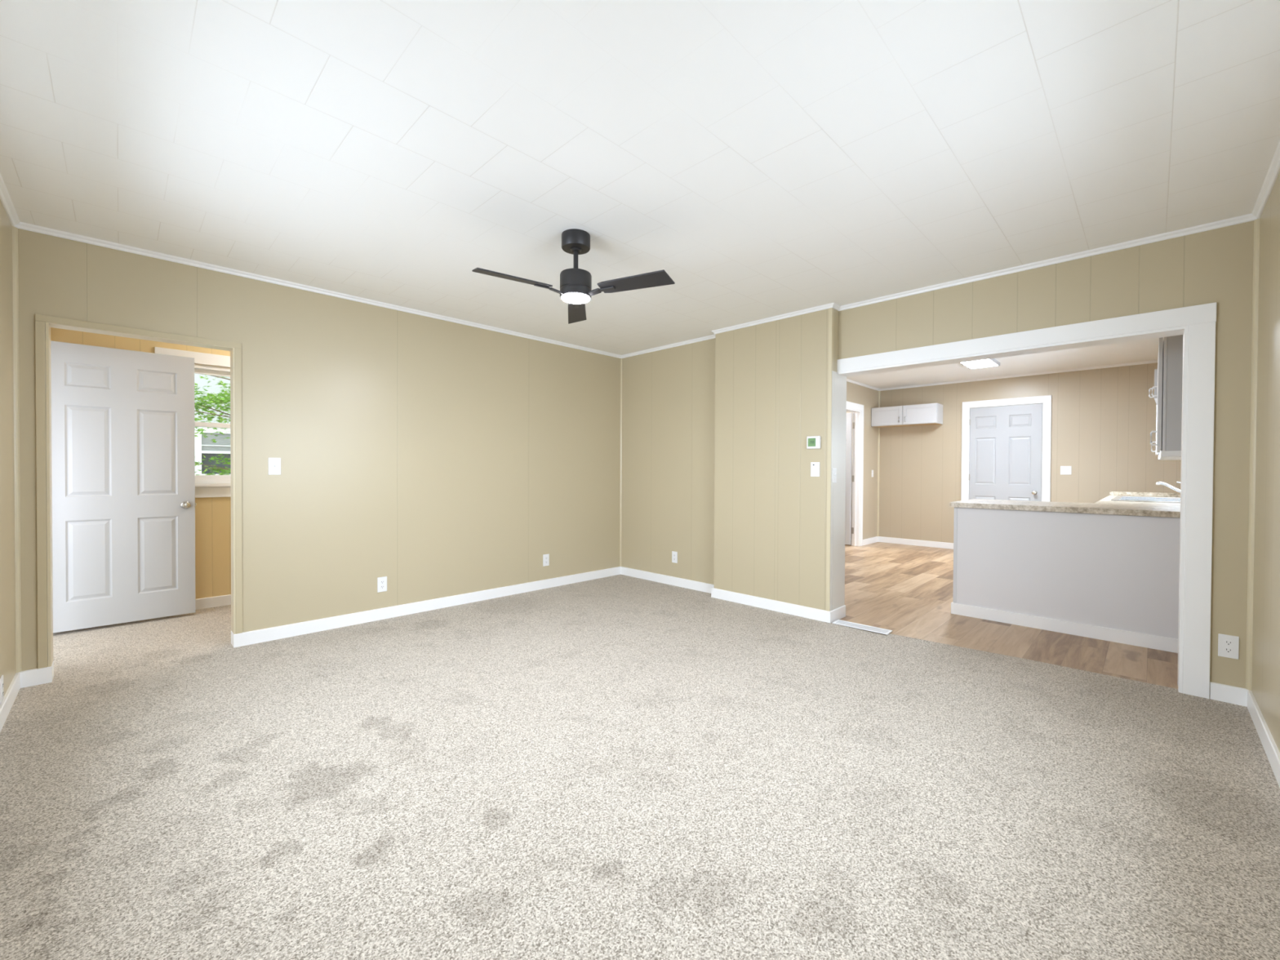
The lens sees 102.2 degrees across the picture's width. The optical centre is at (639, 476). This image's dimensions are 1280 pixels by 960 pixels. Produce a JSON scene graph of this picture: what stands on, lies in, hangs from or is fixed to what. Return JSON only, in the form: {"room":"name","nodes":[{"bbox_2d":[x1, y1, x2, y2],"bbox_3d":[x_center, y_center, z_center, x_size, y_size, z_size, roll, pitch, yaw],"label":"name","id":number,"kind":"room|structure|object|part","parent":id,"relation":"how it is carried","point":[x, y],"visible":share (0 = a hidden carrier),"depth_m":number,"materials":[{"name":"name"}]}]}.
{"room":"empty living room","nodes":[
{"label":"empty living room","id":0,"kind":"room"},
{"bbox_2d":[0,200,15,697],"bbox_3d":[-2.217,-0.090,1.557,6.320,2.545,0.120,1,1,45],"label":"wall","id":1,"kind":"structure","parent":0,"point":[7,578],"depth_m":2.58,"materials":[{"name":"paint"}]},
{"bbox_2d":[0,675,3,704],"bbox_3d":[-2.987,0.997,2.418,0.072,0.118,0.008,1,1,45],"label":"wall outlet","id":2,"kind":"object","parent":1,"relation":"attached to","point":[2,676],"visible":1,"depth_m":2.41,"materials":[{"name":"white plastic"}]},
{"bbox_2d":[12,226,21,672],"bbox_3d":[-3.346,-0.138,2.775,0.018,2.387,0.018,1,1,45],"label":"trim","id":3,"kind":"structure","parent":1,"relation":"attached to","point":[15,230],"depth_m":2.77,"materials":[{"name":"beige paint"}]},
{"bbox_2d":[0,661,53,732],"bbox_3d":[-1.688,1.127,1.214,4.819,0.093,0.127,1,1,45],"label":"baseboard","id":4,"kind":"structure","parent":1,"relation":"attached to","point":[34,677],"depth_m":2.79,"materials":[{"name":"white paint"}]},
{"bbox_2d":[50,340,195,632],"bbox_3d":[-3.887,0.075,3.929,0.179,2.062,0.776,1,1,45],"label":"door","id":5,"kind":"structure","parent":1,"relation":"in","point":[123,435],"depth_m":3.89,"materials":[{"name":"white paint"}]},
{"bbox_3d":[-3.660,0.229,4.160,0.179,0.062,0.062,1,1,45],"label":"knob","id":6,"kind":"part","parent":5,"relation":"part of","materials":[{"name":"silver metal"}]},
{"bbox_2d":[50,327,231,599],"bbox_3d":[-3.440,-0.131,4.754,0.120,2.545,2.696,1,1,45],"label":"wall","id":7,"kind":"structure","parent":0,"point":[212,514],"depth_m":4.41,"materials":[{"name":"paint"}]},
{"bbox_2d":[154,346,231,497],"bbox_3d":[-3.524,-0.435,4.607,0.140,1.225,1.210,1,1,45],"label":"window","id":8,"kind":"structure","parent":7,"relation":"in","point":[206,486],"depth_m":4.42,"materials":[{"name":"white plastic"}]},
{"bbox_3d":[-3.559,-0.672,4.640,0.028,0.492,0.910,1,1,45],"label":"sash","id":9,"kind":"part","parent":8,"relation":"part of","materials":[{"name":"white plastic"}]},
{"bbox_3d":[-3.545,-0.445,4.628,0.080,1.015,0.980,1,1,45],"label":"frame","id":10,"kind":"part","parent":8,"relation":"part of","materials":[{"name":"white plastic"}]},
{"bbox_3d":[-3.538,-0.219,4.622,0.028,0.492,0.910,1,1,45],"label":"sash","id":11,"kind":"part","parent":8,"relation":"part of","materials":[{"name":"white plastic"}]},
{"bbox_2d":[195,594,231,609],"bbox_3d":[-3.356,1.082,4.608,0.231,0.093,2.596,1,1,45],"label":"baseboard","id":12,"kind":"structure","parent":7,"relation":"attached to","point":[224,600],"depth_m":4.44,"materials":[{"name":"white paint"}]},
{"bbox_2d":[17,228,620,671],"bbox_3d":[-1.775,-0.120,4.450,0.110,2.545,4.610,1,1,45],"label":"wall","id":13,"kind":"structure","parent":0,"point":[436,458],"depth_m":4.04,"materials":[{"name":"paint"}]},
{"bbox_2d":[35,314,242,668],"bbox_3d":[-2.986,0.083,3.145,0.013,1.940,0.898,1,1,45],"label":"trim","id":14,"kind":"structure","parent":13,"relation":"attached to","point":[40,320],"depth_m":2.85,"materials":[{"name":"beige paint"}]},
{"bbox_2d":[268,457,280,475],"bbox_3d":[-2.538,-0.070,3.591,0.018,0.118,0.072,1,1,45],"label":"light switch","id":15,"kind":"object","parent":13,"relation":"attached to","point":[274,464],"visible":1,"depth_m":3.59,"materials":[{"name":"white plastic"}]},
{"bbox_2d":[377,576,386,592],"bbox_3d":[-2.048,0.858,4.106,0.008,0.118,0.072,1,1,45],"label":"wall outlet","id":16,"kind":"object","parent":13,"relation":"attached to","point":[381,581],"visible":1,"depth_m":4.10,"materials":[{"name":"white plastic"}]},
{"bbox_2d":[231,566,620,647],"bbox_3d":[-1.502,1.090,4.734,0.124,0.093,3.533,1,1,45],"label":"baseboard","id":17,"kind":"structure","parent":13,"relation":"attached to","point":[249,637],"depth_m":4.19,"materials":[{"name":"white paint"}]},
{"bbox_2d":[542,554,549,566],"bbox_3d":[-0.947,0.845,5.215,0.008,0.118,0.072,1,1,45],"label":"wall outlet","id":18,"kind":"object","parent":13,"relation":"attached to","point":[545,557],"visible":1,"depth_m":5.21,"materials":[{"name":"white plastic"}]},
{"bbox_2d":[0,537,1279,959],"bbox_3d":[1.205,1.171,5.004,6.250,0.060,9.783,1,1,45],"label":"floor","id":19,"kind":"structure","parent":0,"point":[618,766],"depth_m":1.92,"materials":[{"name":"carpet"}]},
{"bbox_2d":[832,619,892,635],"bbox_3d":[1.696,1.153,3.952,0.410,0.011,0.116,1,1,43],"label":"floor vent","id":20,"kind":"object","parent":19,"relation":"in","point":[864,627],"visible":1,"depth_m":3.94,"materials":[{"name":"white metal"}]},
{"bbox_2d":[951,506,1180,653],"bbox_3d":[3.413,0.719,4.041,1.567,0.899,0.634,1,1,45],"label":"half wall","id":21,"kind":"structure","parent":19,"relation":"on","point":[1106,577],"depth_m":3.82,"materials":[{"name":"white paint"}]},
{"bbox_3d":[2.659,0.664,4.358,0.025,0.803,0.004,1,1,45],"label":"corner trim","id":22,"kind":"part","parent":21,"relation":"part of","materials":[{"name":"grey paint"}]},
{"bbox_3d":[3.386,1.123,4.021,1.566,0.092,0.564,1,1,45],"label":"baseboard","id":23,"kind":"part","parent":21,"relation":"part of","materials":[{"name":"white paint"}]},
{"bbox_2d":[949,491,1180,517],"bbox_3d":[4.247,0.220,4.884,1.579,0.081,3.055,1,1,45],"label":"countertop","id":24,"kind":"structure","parent":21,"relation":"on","point":[1105,505],"depth_m":4.07,"materials":[{"name":"stone"}]},
{"bbox_2d":[1109,491,1180,497],"bbox_3d":[5.624,0.198,5.656,0.711,0.041,0.020,1,1,45],"label":"backsplash","id":25,"kind":"structure","parent":24,"relation":"on","point":[1111,493],"depth_m":5.69,"materials":[{"name":"stone"}]},
{"bbox_2d":[1111,496,1180,502],"bbox_3d":[4.829,0.299,4.889,0.505,0.177,1.020,1,1,45],"label":"sink","id":26,"kind":"object","parent":24,"relation":"in","point":[1137,499],"visible":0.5,"depth_m":4.89,"materials":[{"name":"white ceramic"}]},
{"bbox_2d":[1120,498,1180,501],"bbox_3d":[4.661,0.303,4.717,0.416,0.171,0.436,1,1,45],"label":"basin","id":27,"kind":"object","parent":26,"relation":"in","point":[1157,500],"depth_m":4.85,"materials":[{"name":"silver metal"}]},
{"bbox_2d":[1121,497,1180,499],"bbox_3d":[4.999,0.301,5.058,0.416,0.171,0.436,1,1,45],"label":"basin","id":28,"kind":"object","parent":26,"relation":"in","point":[1159,498],"depth_m":5.18,"materials":[{"name":"silver metal"}]},
{"bbox_2d":[1155,481,1180,493],"bbox_3d":[4.982,0.130,4.820,0.244,0.164,0.060,1,1,45],"label":"faucet","id":29,"kind":"object","parent":24,"relation":"on","point":[1157,482],"visible":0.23,"depth_m":4.83,"materials":[{"name":"silver metal"}]},
{"bbox_2d":[0,0,1279,355],"bbox_3d":[-0.111,-1.374,2.629,4.829,0.060,4.580,1,1,45],"label":"ceiling","id":30,"kind":"structure","parent":0,"point":[771,157],"depth_m":2.04,"materials":[{"name":"paint"}]},
{"bbox_2d":[471,228,675,324],"bbox_3d":[-0.397,-1.167,2.808,1.026,0.361,0.972,1,1,45],"label":"ceiling fan","id":31,"kind":"object","parent":30,"relation":"hanging from","point":[575,283],"visible":1,"depth_m":2.81,"materials":[{"name":"black metal"}]},
{"bbox_3d":[-0.660,-1.030,2.684,0.410,0.035,0.121,0,1,-35],"label":"fan blade","id":32,"kind":"part","parent":31,"relation":"part of","materials":[{"name":"grey wood"}]},
{"bbox_3d":[-0.398,-1.035,3.258,0.121,0.035,0.410,0,1,-6],"label":"fan blade","id":33,"kind":"part","parent":31,"relation":"part of","materials":[{"name":"grey wood"}]},
{"bbox_3d":[-0.028,-1.027,2.739,0.410,0.035,0.121,1,1,25],"label":"fan blade","id":34,"kind":"part","parent":31,"relation":"part of","materials":[{"name":"grey wood"}]},
{"bbox_2d":[714,308,838,610],"bbox_3d":[1.144,-0.101,4.506,1.125,2.535,0.119,1,1,45],"label":"wall","id":35,"kind":"structure","parent":0,"point":[771,377],"depth_m":4.42,"materials":[{"name":"paint"}]},
{"bbox_2d":[0,140,1279,358],"bbox_3d":[-0.111,-1.330,2.686,4.709,0.030,4.460,1,1,45],"label":"trim","id":36,"kind":"structure","parent":35,"relation":"attached to","point":[1273,171],"depth_m":3.29,"materials":[{"name":"white paint"}]},
{"bbox_2d":[620,566,845,622],"bbox_3d":[0.690,1.097,5.062,2.554,0.093,0.287,1,1,45],"label":"baseboard","id":37,"kind":"structure","parent":35,"relation":"attached to","point":[837,614],"depth_m":4.62,"materials":[{"name":"white paint"}]},
{"bbox_2d":[806,435,821,448],"bbox_3d":[1.396,-0.273,4.151,0.114,0.102,0.028,1,1,45],"label":"thermostat","id":38,"kind":"object","parent":35,"relation":"attached to","point":[812,442],"visible":1,"depth_m":4.14,"materials":[{"name":"white plastic"}]},
{"bbox_2d":[810,462,819,476],"bbox_3d":[1.408,-0.057,4.153,0.076,0.116,0.011,1,1,45],"label":"dimmer control","id":39,"kind":"object","parent":35,"relation":"attached to","point":[815,466],"visible":1,"depth_m":4.15,"materials":[{"name":"white plastic"}]},
{"bbox_2d":[826,307,833,611],"bbox_3d":[1.500,-0.129,4.082,0.029,2.387,0.030,1,1,45],"label":"trim","id":40,"kind":"structure","parent":35,"relation":"attached to","point":[830,357],"depth_m":4.07,"materials":[{"name":"beige paint"}]},
{"bbox_2d":[830,370,846,611],"bbox_3d":[1.589,0.116,4.177,0.035,1.896,0.272,1,1,45],"label":"trim","id":41,"kind":"structure","parent":35,"relation":"attached to","point":[837,439],"depth_m":4.16,"materials":[{"name":"white paint"}]},
{"bbox_2d":[831,467,836,483],"bbox_3d":[1.546,-0.007,4.094,0.018,0.118,0.072,1,1,45],"label":"light switch","id":42,"kind":"object","parent":41,"relation":"attached to","point":[833,469],"visible":1,"depth_m":4.09,"materials":[{"name":"white plastic"}]},
{"bbox_2d":[846,411,853,537],"bbox_3d":[2.569,-0.182,8.650,1.659,2.620,2.900,1,1,45],"label":"wall","id":43,"kind":"structure","parent":0,"point":[846,411],"depth_m":9.31,"materials":[{"name":"paint"}]},
{"bbox_2d":[844,400,863,546],"bbox_3d":[2.892,-0.017,8.287,0.938,2.269,1.076,1,1,45],"label":"door","id":44,"kind":"structure","parent":43,"relation":"in","point":[855,433],"depth_m":8.31,"materials":[{"name":"white paint"}]},
{"bbox_2d":[846,381,878,539],"bbox_3d":[2.299,-0.177,7.122,0.110,2.640,4.923,1,1,45],"label":"wall","id":45,"kind":"structure","parent":0,"point":[855,393],"depth_m":8.54,"materials":[{"name":"paint"}]},
{"bbox_2d":[846,360,1157,391],"bbox_3d":[3.657,-1.440,5.766,3.700,0.030,4.923,1,1,45],"label":"trim","id":46,"kind":"structure","parent":45,"relation":"attached to","point":[1153,361],"depth_m":7.50,"materials":[{"name":"white paint"}]},
{"bbox_2d":[621,220,1253,688],"bbox_3d":[1.506,-0.150,4.335,4.709,2.640,0.150,1,1,45],"label":"wall","id":47,"kind":"structure","parent":0,"point":[668,394],"depth_m":3.35,"materials":[{"name":"paint"}]},
{"bbox_2d":[619,358,622,566],"bbox_3d":[-0.218,-0.157,5.932,0.012,2.387,0.012,1,1,45],"label":"trim","id":48,"kind":"structure","parent":47,"relation":"attached to","point":[620,358],"depth_m":5.93,"materials":[{"name":"beige paint"}]},
{"bbox_2d":[671,551,677,563],"bbox_3d":[0.359,0.839,5.368,0.072,0.118,0.008,1,1,45],"label":"wall outlet","id":49,"kind":"object","parent":47,"relation":"attached to","point":[674,554],"visible":1,"depth_m":5.36,"materials":[{"name":"white plastic"}]},
{"bbox_2d":[837,325,1188,693],"bbox_3d":[2.319,0.170,3.524,1.922,1.985,0.168,1,1,45],"label":"trim","id":50,"kind":"structure","parent":47,"relation":"attached to","point":[1179,331],"depth_m":2.93,"materials":[{"name":"white paint"}]},
{"bbox_2d":[836,302,1216,372],"bbox_3d":[2.296,-0.872,3.427,2.043,0.101,0.020,1,1,45],"label":"trim","id":51,"kind":"structure","parent":47,"relation":"attached to","point":[1206,313],"depth_m":3.20,"materials":[{"name":"white paint"}]},
{"bbox_2d":[1182,321,1215,698],"bbox_3d":[2.981,0.177,2.756,0.098,1.995,0.018,1,1,45],"label":"trim","id":52,"kind":"structure","parent":47,"relation":"attached to","point":[1202,336],"depth_m":2.75,"materials":[{"name":"white paint"}]},
{"bbox_2d":[1217,633,1239,659],"bbox_3d":[3.061,0.884,2.687,0.072,0.118,0.008,1,1,45],"label":"wall outlet","id":53,"kind":"object","parent":47,"relation":"attached to","point":[1228,645],"visible":1,"depth_m":2.69,"materials":[{"name":"white plastic"}]},
{"bbox_2d":[1223,640,1233,645],"bbox_3d":[3.059,0.865,2.685,0.033,0.027,0.002,1,1,45],"label":"receptacle","id":54,"kind":"object","parent":53,"relation":"attached to","point":[1226,642],"depth_m":2.68,"materials":[{"name":"grey plastic"}]},
{"bbox_2d":[1223,647,1233,653],"bbox_3d":[3.059,0.904,2.686,0.033,0.027,0.002,1,1,45],"label":"receptacle","id":55,"kind":"object","parent":53,"relation":"attached to","point":[1226,650],"depth_m":2.69,"materials":[{"name":"grey plastic"}]},
{"bbox_2d":[846,337,1164,388],"bbox_3d":[3.083,-1.496,6.442,5.669,0.060,5.073,1,1,45],"label":"ceiling","id":56,"kind":"structure","parent":0,"point":[1143,350],"depth_m":6.78,"materials":[{"name":"white paint"}]},
{"bbox_2d":[959,358,999,368],"bbox_3d":[4.069,-1.438,6.308,0.336,0.042,1.212,1,1,45],"label":"ceiling light","id":57,"kind":"object","parent":56,"relation":"attached to","point":[987,362],"visible":0.49,"depth_m":6.53,"materials":[{"name":"white plastic"}]},
{"bbox_2d":[879,362,1181,542],"bbox_3d":[5.321,-0.168,7.676,4.000,2.640,0.120,1,1,45],"label":"wall","id":58,"kind":"structure","parent":0,"point":[1103,420],"depth_m":7.15,"materials":[{"name":"paint"}]},
{"bbox_2d":[876,391,879,536],"bbox_3d":[4.072,-0.216,8.815,0.022,2.482,0.022,1,1,45],"label":"trim","id":59,"kind":"structure","parent":58,"relation":"attached to","point":[878,442],"depth_m":8.81,"materials":[{"name":"beige paint"}]},
{"bbox_2d":[871,403,942,427],"bbox_3d":[4.291,-0.976,8.342,0.976,0.308,0.378,1,1,45],"label":"upper cabinet","id":60,"kind":"object","parent":58,"relation":"attached to","point":[929,414],"visible":1,"depth_m":8.20,"materials":[{"name":"white paint"}]},
{"bbox_3d":[4.018,-0.980,8.412,0.481,0.297,0.020,1,1,45],"label":"door","id":61,"kind":"part","parent":60,"relation":"part of","materials":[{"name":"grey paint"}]},
{"bbox_3d":[4.364,-0.975,8.069,0.481,0.297,0.020,1,1,45],"label":"door","id":62,"kind":"part","parent":60,"relation":"part of","materials":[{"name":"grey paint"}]},
{"bbox_2d":[862,536,953,549],"bbox_3d":[4.272,1.080,8.170,1.243,0.093,0.667,1,1,45],"label":"baseboard","id":63,"kind":"structure","parent":58,"relation":"attached to","point":[877,539],"depth_m":8.45,"materials":[{"name":"white paint"}]},
{"bbox_2d":[960,395,1051,502],"bbox_3d":[5.336,-0.001,7.574,1.078,2.268,0.179,1,1,45],"label":"door","id":64,"kind":"structure","parent":58,"relation":"in","point":[1004,446],"depth_m":7.53,"materials":[{"name":"grey paint"}]},
{"bbox_2d":[1060,466,1071,474],"bbox_3d":[5.830,-0.083,7.073,0.118,0.118,0.018,1,1,45],"label":"light switch","id":65,"kind":"object","parent":58,"relation":"attached to","point":[1064,469],"visible":1,"depth_m":7.07,"materials":[{"name":"white plastic"}]},
{"bbox_2d":[1251,171,1279,752],"bbox_3d":[1.649,-0.066,1.052,0.120,2.545,4.610,1,1,45],"label":"wall","id":66,"kind":"structure","parent":0,"point":[1265,677],"depth_m":2.32,"materials":[{"name":"paint"}]},
{"bbox_2d":[1209,681,1279,787],"bbox_3d":[1.498,1.144,1.104,0.141,0.093,4.460,1,1,45],"label":"baseboard","id":67,"kind":"structure","parent":66,"relation":"attached to","point":[1218,691],"depth_m":2.47,"materials":[{"name":"white paint"}]},
{"bbox_2d":[1245,218,1259,690],"bbox_3d":[3.112,-0.105,2.624,0.018,2.387,0.018,1,1,45],"label":"trim","id":68,"kind":"structure","parent":66,"relation":"attached to","point":[1256,222],"depth_m":2.62,"materials":[{"name":"beige paint"}]},
{"bbox_3d":[5.049,-0.135,4.478,0.120,2.640,5.043,1,1,45],"label":"wall","id":69,"kind":"structure","parent":0,"visible":0},
{"bbox_2d":[1148,359,1158,404],"bbox_3d":[4.812,-0.821,4.600,0.403,0.323,1.284,1,1,45],"label":"upper cabinet","id":70,"kind":"object","parent":69,"relation":"attached to","point":[1155,387],"visible":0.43,"depth_m":4.71,"materials":[{"name":"grey paint"}]},
{"bbox_3d":[4.649,-0.769,4.670,0.038,0.091,0.011,1,1,45],"label":"handle","id":71,"kind":"part","parent":70,"relation":"part of","materials":[{"name":"white plastic"}]},
{"bbox_3d":[4.936,-0.846,4.931,0.634,0.267,0.020,0,1,-44],"label":"door","id":72,"kind":"part","parent":70,"relation":"part of","materials":[{"name":"grey paint"}]},
{"bbox_2d":[1151,404,1181,460],"bbox_3d":[5.662,-0.583,5.448,0.384,0.808,0.884,1,1,45],"label":"upper cabinet","id":73,"kind":"object","parent":69,"relation":"attached to","point":[1152,451],"visible":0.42,"depth_m":5.37,"materials":[{"name":"grey paint"}]},
{"bbox_3d":[5.406,-0.606,5.395,0.020,0.752,0.434,1,1,45],"label":"door","id":74,"kind":"part","parent":73,"relation":"part of","materials":[{"name":"grey paint"}]},
{"bbox_3d":[5.681,-0.198,5.433,0.326,0.038,0.882,1,1,45],"label":"light rail","id":75,"kind":"part","parent":73,"relation":"part of","materials":[{"name":"white wood"}]},
{"bbox_2d":[1150,334,1182,458],"bbox_3d":[4.018,-0.558,3.791,0.384,0.838,0.854,1,1,45],"label":"upper cabinet","id":76,"kind":"object","parent":69,"relation":"attached to","point":[1170,367],"visible":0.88,"depth_m":3.56,"materials":[{"name":"grey paint"}]},
{"bbox_3d":[3.872,-0.289,3.895,0.038,0.111,0.011,1,1,45],"label":"handle","id":77,"kind":"part","parent":76,"relation":"part of","materials":[{"name":"white plastic"}]},
{"bbox_3d":[4.066,-0.583,4.045,0.020,0.782,0.419,1,1,45],"label":"door","id":78,"kind":"part","parent":76,"relation":"part of","materials":[{"name":"grey paint"}]},
{"bbox_3d":[3.767,-0.581,3.743,0.020,0.782,0.419,1,1,45],"label":"door","id":79,"kind":"part","parent":76,"relation":"part of","materials":[{"name":"grey paint"}]},
{"bbox_3d":[3.930,-0.578,3.877,0.016,0.800,0.854,1,1,45],"label":"frame","id":80,"kind":"part","parent":76,"relation":"part of","materials":[{"name":"grey paint"}]},
{"bbox_3d":[4.036,-0.158,3.776,0.326,0.038,0.852,1,1,45],"label":"light rail","id":81,"kind":"part","parent":76,"relation":"part of","materials":[{"name":"white wood"}]},
{"label":"outside","id":82,"kind":"structure","parent":0,"visible":0},
{"bbox_3d":[-0.036,1.788,7.091,50.000,0.150,50.000,1,1,45],"label":"ground","id":83,"kind":"structure","parent":82,"visible":0},
{"bbox_2d":[194,373,231,475],"bbox_3d":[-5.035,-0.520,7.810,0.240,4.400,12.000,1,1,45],"label":"house","id":84,"kind":"structure","parent":83,"relation":"on","point":[203,446],"depth_m":6.94,"materials":[{"name":"grey"}]},
{"bbox_2d":[201,432,230,451],"bbox_3d":[-5.492,-0.464,7.222,0.012,0.242,0.980,1,1,45],"label":"blind","id":85,"kind":"object","parent":84,"relation":"hanging from","point":[223,444],"depth_m":6.98,"materials":[{"name":"grey plastic"}]},
{"bbox_3d":[-5.498,-0.173,7.230,0.005,0.275,0.980,1,1,45],"label":"pane","id":86,"kind":"part","parent":84,"relation":"part of","materials":[{"name":"grey"}]},
{"bbox_2d":[194,374,231,475],"bbox_3d":[-4.248,-0.522,6.647,2.134,4.444,3.960,1,1,39],"label":"maple tree","id":87,"kind":"object","parent":83,"relation":"on","point":[220,400],"visible":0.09,"depth_m":5.96,"materials":[{"name":"green plant"}]}
]}

